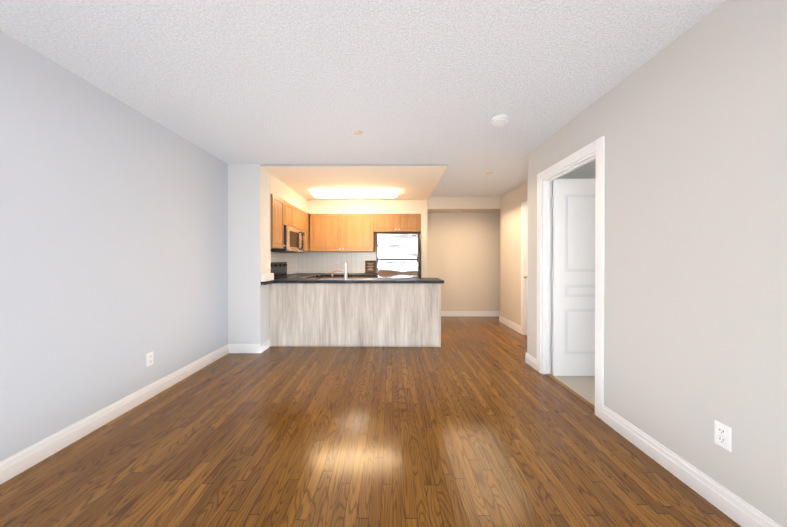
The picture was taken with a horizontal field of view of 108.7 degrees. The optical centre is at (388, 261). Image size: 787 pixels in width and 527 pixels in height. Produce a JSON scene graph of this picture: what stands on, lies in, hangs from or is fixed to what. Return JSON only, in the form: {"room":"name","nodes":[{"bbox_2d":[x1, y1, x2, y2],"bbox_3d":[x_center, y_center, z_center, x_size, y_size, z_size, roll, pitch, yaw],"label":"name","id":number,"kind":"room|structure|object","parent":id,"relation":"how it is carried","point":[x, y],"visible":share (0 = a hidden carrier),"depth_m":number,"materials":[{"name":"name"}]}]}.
{"room":"empty living room","nodes":[
{"label":"empty living room","id":0,"kind":"room"},
{"bbox_2d":[0,31,227,461],"bbox_3d":[-2.166,-0.024,1.670,0.150,2.440,9.158,0,0,1],"label":"wall","id":1,"kind":"structure","parent":0,"point":[113,241],"depth_m":1.99,"materials":[{"name":"grey paint"}]},
{"bbox_2d":[0,338,269,484],"bbox_3d":[-1.885,1.143,0.606,0.433,0.115,6.625,0,0,1],"label":"baseboard","id":2,"kind":"structure","parent":1,"relation":"attached to","point":[14,465],"depth_m":2.05,"materials":[{"name":"white wood"}]},
{"bbox_2d":[146,351,152,366],"bbox_3d":[-2.079,0.854,2.462,0.010,0.115,0.070,0,0,1],"label":"outlet","id":3,"kind":"object","parent":1,"relation":"attached to","point":[149,359],"visible":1,"depth_m":2.45,"materials":[{"name":"white plastic"}]},
{"bbox_2d":[228,164,270,343],"bbox_3d":[-1.863,-0.034,3.806,0.417,2.440,0.320,0,0,1],"label":"wall pillar","id":4,"kind":"structure","parent":0,"point":[249,221],"depth_m":3.65,"materials":[{"name":"white paint"}]},
{"bbox_2d":[261,273,273,281],"bbox_3d":[-1.629,0.215,3.806,0.050,0.099,0.302,0,0,1],"label":"ledge","id":5,"kind":"object","parent":4,"relation":"attached to","point":[267,277],"visible":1,"depth_m":3.75,"materials":[{"name":"white paint"}]},
{"bbox_2d":[271,174,309,215],"bbox_3d":[-1.852,-0.040,5.006,0.417,2.440,2.080,0,0,1],"label":"wall","id":6,"kind":"structure","parent":0,"point":[282,190],"depth_m":4.61,"materials":[{"name":"beige paint"}]},
{"bbox_2d":[271,194,286,248],"bbox_3d":[-1.775,-0.571,4.207,0.310,0.760,0.484,0,0,1],"label":"upper cabinet","id":7,"kind":"object","parent":6,"relation":"attached to","point":[283,212],"depth_m":4.17,"materials":[{"name":"brown wood"}]},
{"bbox_2d":[271,252,296,273],"bbox_3d":[-1.979,0.033,4.989,0.007,0.455,2.040,0,0,1],"label":"tile backsplash","id":8,"kind":"structure","parent":6,"relation":"attached to","point":[291,258],"depth_m":5.57,"materials":[{"name":"white tile"}]},
{"bbox_2d":[287,202,302,229],"bbox_3d":[-1.769,-0.762,4.818,0.310,0.385,0.860,0,0,1],"label":"upper cabinet","id":9,"kind":"object","parent":6,"relation":"attached to","point":[294,215],"depth_m":4.86,"materials":[{"name":"brown wood"}]},
{"bbox_2d":[271,225,304,252],"bbox_3d":[-1.722,-0.359,4.819,0.445,0.410,0.854,0,0,1],"label":"microwave","id":10,"kind":"object","parent":9,"relation":"attached to","point":[294,240],"visible":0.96,"depth_m":4.63,"materials":[{"name":"grey metal"}]},
{"bbox_2d":[303,211,309,250],"bbox_3d":[-1.764,-0.577,5.441,0.310,0.760,0.504,0,0,1],"label":"upper cabinet","id":11,"kind":"object","parent":6,"relation":"attached to","point":[305,216],"depth_m":5.55,"materials":[{"name":"brown wood"}]},
{"bbox_2d":[0,0,725,199],"bbox_3d":[1.069,-1.292,1.634,7.000,0.145,9.158,0,0,1],"label":"ceiling","id":12,"kind":"structure","parent":0,"point":[321,81],"depth_m":1.85,"materials":[{"name":"white paint"}]},
{"bbox_2d":[312,190,396,197],"bbox_3d":[-0.590,-1.192,5.009,1.484,0.084,0.320,0,0,1],"label":"kitchen ceiling light","id":13,"kind":"object","parent":12,"relation":"attached to","point":[354,193],"visible":1,"depth_m":4.88,"materials":[{"name":"beige plastic"}]},
{"bbox_2d":[353,130,362,134],"bbox_3d":[-0.294,-1.243,2.734,0.092,0.012,0.092,0,0,1],"label":"cap","id":14,"kind":"object","parent":12,"relation":"attached to","point":[357,132],"visible":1,"depth_m":2.72,"materials":[{"name":"beige"}]},
{"bbox_2d":[491,114,508,125],"bbox_3d":[0.981,-1.228,2.473,0.150,0.040,0.150,0,0,1],"label":"smoke detector","id":15,"kind":"object","parent":12,"relation":"attached to","point":[500,120],"visible":1,"depth_m":2.44,"materials":[{"name":"white plastic"}]},
{"bbox_2d":[307,200,420,214],"bbox_3d":[-0.485,-1.112,5.861,2.299,0.302,0.335,0,0,1],"label":"wall","id":16,"kind":"structure","parent":0,"point":[363,206],"depth_m":5.69,"materials":[{"name":"beige paint"}]},
{"bbox_2d":[0,316,740,526],"bbox_3d":[1.069,1.256,1.646,7.000,0.120,9.158,0,0,1],"label":"floor","id":17,"kind":"structure","parent":0,"point":[475,421],"depth_m":1.74,"materials":[{"name":"brown wood"}]},
{"bbox_2d":[271,262,316,278],"bbox_3d":[-1.621,0.598,4.871,0.704,1.165,0.760,0,0,1],"label":"range","id":18,"kind":"object","parent":17,"relation":"on","point":[279,270],"visible":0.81,"depth_m":4.84,"materials":[{"name":"grey metal"}]},
{"bbox_2d":[269,282,360,345],"bbox_3d":[-1.024,0.744,4.192,1.250,0.880,0.522,0,0,1],"label":"panel","id":19,"kind":"object","parent":17,"relation":"on","point":[355,312],"depth_m":3.91,"materials":[{"name":"laminate"}]},
{"bbox_2d":[269,278,443,281],"bbox_3d":[-0.440,0.284,4.173,2.418,0.040,0.600,0,0,1],"label":"countertop","id":20,"kind":"structure","parent":19,"relation":"on","point":[281,279],"depth_m":3.88,"materials":[{"name":"black stone"}]},
{"bbox_2d":[331,262,347,279],"bbox_3d":[-0.699,0.140,4.036,0.264,0.248,0.182,0,0,1],"label":"faucet","id":21,"kind":"object","parent":20,"relation":"on","point":[345,271],"visible":1,"depth_m":3.96,"materials":[{"name":"silver metal"}]},
{"bbox_2d":[287,273,376,277],"bbox_3d":[-1.100,0.717,5.645,1.747,0.920,0.787,0,0,1],"label":"countertop","id":22,"kind":"structure","parent":17,"relation":"on","point":[350,275],"depth_m":5.46,"materials":[{"name":"black stone"}]},
{"bbox_2d":[365,261,375,272],"bbox_3d":[-0.377,0.119,5.993,0.230,0.268,0.062,0,0,1],"label":"plaque","id":23,"kind":"object","parent":22,"relation":"on","point":[370,266],"visible":1,"depth_m":5.98,"materials":[{"name":"brown wood"}]},
{"bbox_2d":[377,234,418,277],"bbox_3d":[0.172,0.340,5.387,0.760,1.677,0.741,0,0,1],"label":"fridge","id":24,"kind":"object","parent":17,"relation":"on","point":[397,255],"visible":0.58,"depth_m":5.02,"materials":[{"name":"grey metal"}]},
{"bbox_2d":[361,282,440,345],"bbox_3d":[0.103,0.744,4.181,1.252,0.880,0.522,0,0,1],"label":"panel","id":25,"kind":"object","parent":17,"relation":"on","point":[392,313],"depth_m":3.90,"materials":[{"name":"laminate"}]},
{"bbox_2d":[305,213,499,310],"bbox_3d":[1.110,-0.045,6.093,7.000,2.440,0.150,0,0,1],"label":"wall","id":26,"kind":"structure","parent":0,"point":[463,256],"depth_m":6.01,"materials":[{"name":"beige paint"}]},
{"bbox_2d":[310,214,345,251],"bbox_3d":[-1.232,-0.579,5.865,0.706,0.760,0.335,0,0,1],"label":"upper cabinet","id":27,"kind":"object","parent":26,"relation":"attached to","point":[342,232],"depth_m":5.70,"materials":[{"name":"brown wood"}]},
{"bbox_2d":[297,252,376,272],"bbox_3d":[-0.654,0.028,6.031,2.639,0.455,0.008,0,0,1],"label":"tile backsplash","id":28,"kind":"structure","parent":26,"relation":"attached to","point":[314,262],"depth_m":6.03,"materials":[{"name":"white tile"}]},
{"bbox_2d":[346,214,373,251],"bbox_3d":[-0.646,-0.579,5.860,0.706,0.760,0.335,0,0,1],"label":"upper cabinet","id":29,"kind":"object","parent":26,"relation":"attached to","point":[359,227],"depth_m":5.69,"materials":[{"name":"brown wood"}]},
{"bbox_2d":[374,214,420,233],"bbox_3d":[0.185,-0.776,5.851,0.954,0.366,0.335,0,0,1],"label":"upper cabinet","id":30,"kind":"object","parent":26,"relation":"attached to","point":[383,223],"depth_m":5.68,"materials":[{"name":"brown wood"}]},
{"bbox_2d":[441,311,499,315],"bbox_3d":[2.599,1.119,5.840,3.618,0.115,0.340,0,0,1],"label":"baseboard","id":31,"kind":"structure","parent":26,"relation":"attached to","point":[470,313],"depth_m":6.00,"materials":[{"name":"white wood"}]},
{"bbox_2d":[419,200,426,277],"bbox_3d":[0.727,-0.044,5.852,0.126,2.440,0.340,0,0,1],"label":"wall","id":32,"kind":"structure","parent":0,"point":[423,253],"depth_m":5.68,"materials":[{"name":"beige paint"}]},
{"bbox_2d":[427,196,499,212],"bbox_3d":[2.598,-1.143,5.744,3.618,0.239,0.511,0,0,1],"label":"wall","id":33,"kind":"structure","parent":0,"point":[480,204],"depth_m":5.50,"materials":[{"name":"beige paint"}]},
{"bbox_2d":[500,196,501,315],"bbox_3d":[3.294,-0.042,5.442,2.220,2.440,0.090,0,0,1],"label":"wall","id":34,"kind":"structure","parent":0,"point":[500,196],"depth_m":5.46,"materials":[{"name":"beige paint"}]},
{"bbox_2d":[502,181,527,325],"bbox_3d":[2.219,-0.037,4.343,0.090,2.440,2.100,0,0,1],"label":"wall","id":35,"kind":"structure","parent":0,"point":[512,200],"depth_m":4.95,"materials":[{"name":"beige paint"}]},
{"bbox_2d":[499,316,520,333],"bbox_3d":[2.172,1.122,5.039,0.016,0.115,0.876,0,0,1],"label":"baseboard","id":36,"kind":"structure","parent":35,"relation":"attached to","point":[514,326],"depth_m":4.99,"materials":[{"name":"white wood"}]},
{"bbox_2d":[521,200,527,334],"bbox_3d":[2.209,0.119,4.135,0.106,2.130,0.920,0,0,1],"label":"door frame","id":37,"kind":"structure","parent":35,"relation":"attached to","point":[524,206],"depth_m":4.50,"materials":[{"name":"white wood"}]},
{"bbox_2d":[524,208,527,282],"bbox_3d":[2.219,0.161,4.129,0.180,2.030,0.728,0,0,1],"label":"hall door","id":38,"kind":"structure","parent":35,"relation":"in","point":[525,276],"depth_m":4.47,"materials":[{"name":"white"}]},
{"bbox_2d":[527,151,595,354],"bbox_3d":[3.006,-0.032,3.240,2.755,2.440,0.090,0,0,1],"label":"wall","id":39,"kind":"structure","parent":0,"point":[587,171],"depth_m":3.23,"materials":[{"name":"grey paint"}]},
{"bbox_2d":[525,353,536,363],"bbox_3d":[1.889,1.131,3.309,0.551,0.115,0.016,0,0,1],"label":"baseboard","id":40,"kind":"structure","parent":39,"relation":"attached to","point":[529,359],"depth_m":3.22,"materials":[{"name":"white wood"}]},
{"bbox_2d":[551,373,594,405],"bbox_3d":[3.105,1.261,0.149,2.900,0.124,6.202,0,0,1],"label":"floor","id":41,"kind":"structure","parent":0,"point":[583,387],"depth_m":2.71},
{"bbox_2d":[531,0,786,526],"bbox_3d":[1.645,-0.017,0.132,0.090,2.440,6.152,0,0,1],"label":"wall","id":42,"kind":"structure","parent":0,"point":[690,124],"depth_m":1.44,"materials":[{"name":"grey paint"}]},
{"bbox_2d":[546,374,594,409],"bbox_3d":[1.675,1.188,2.588,0.045,0.006,0.754,0,0,1],"label":"trim","id":43,"kind":"structure","parent":42,"relation":"attached to","point":[585,401],"depth_m":2.54,"materials":[{"name":"brown wood"}]},
{"bbox_2d":[537,136,604,419],"bbox_3d":[1.667,0.127,2.583,0.122,2.130,0.954,0,0,1],"label":"door frame","id":44,"kind":"structure","parent":42,"relation":"attached to","point":[566,165],"depth_m":2.63,"materials":[{"name":"white wood"}]},
{"bbox_2d":[551,179,595,375],"bbox_3d":[2.083,0.167,2.919,0.765,2.030,0.180,0,0,1],"label":"bedroom door","id":45,"kind":"structure","parent":42,"relation":"in","point":[573,301],"depth_m":2.90,"materials":[{"name":"white wood"}]},
{"bbox_2d":[602,405,781,526],"bbox_3d":[1.587,1.148,-0.313,0.016,0.115,4.851,0,0,1],"label":"baseboard","id":46,"kind":"structure","parent":42,"relation":"attached to","point":[735,508],"depth_m":1.48,"materials":[{"name":"white wood"}]},
{"bbox_2d":[714,420,731,451],"bbox_3d":[1.606,0.838,1.355,0.010,0.115,0.070,0,0,1],"label":"outlet","id":47,"kind":"object","parent":42,"relation":"attached to","point":[722,435],"visible":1,"depth_m":1.35,"materials":[{"name":"white plastic"}]}
]}

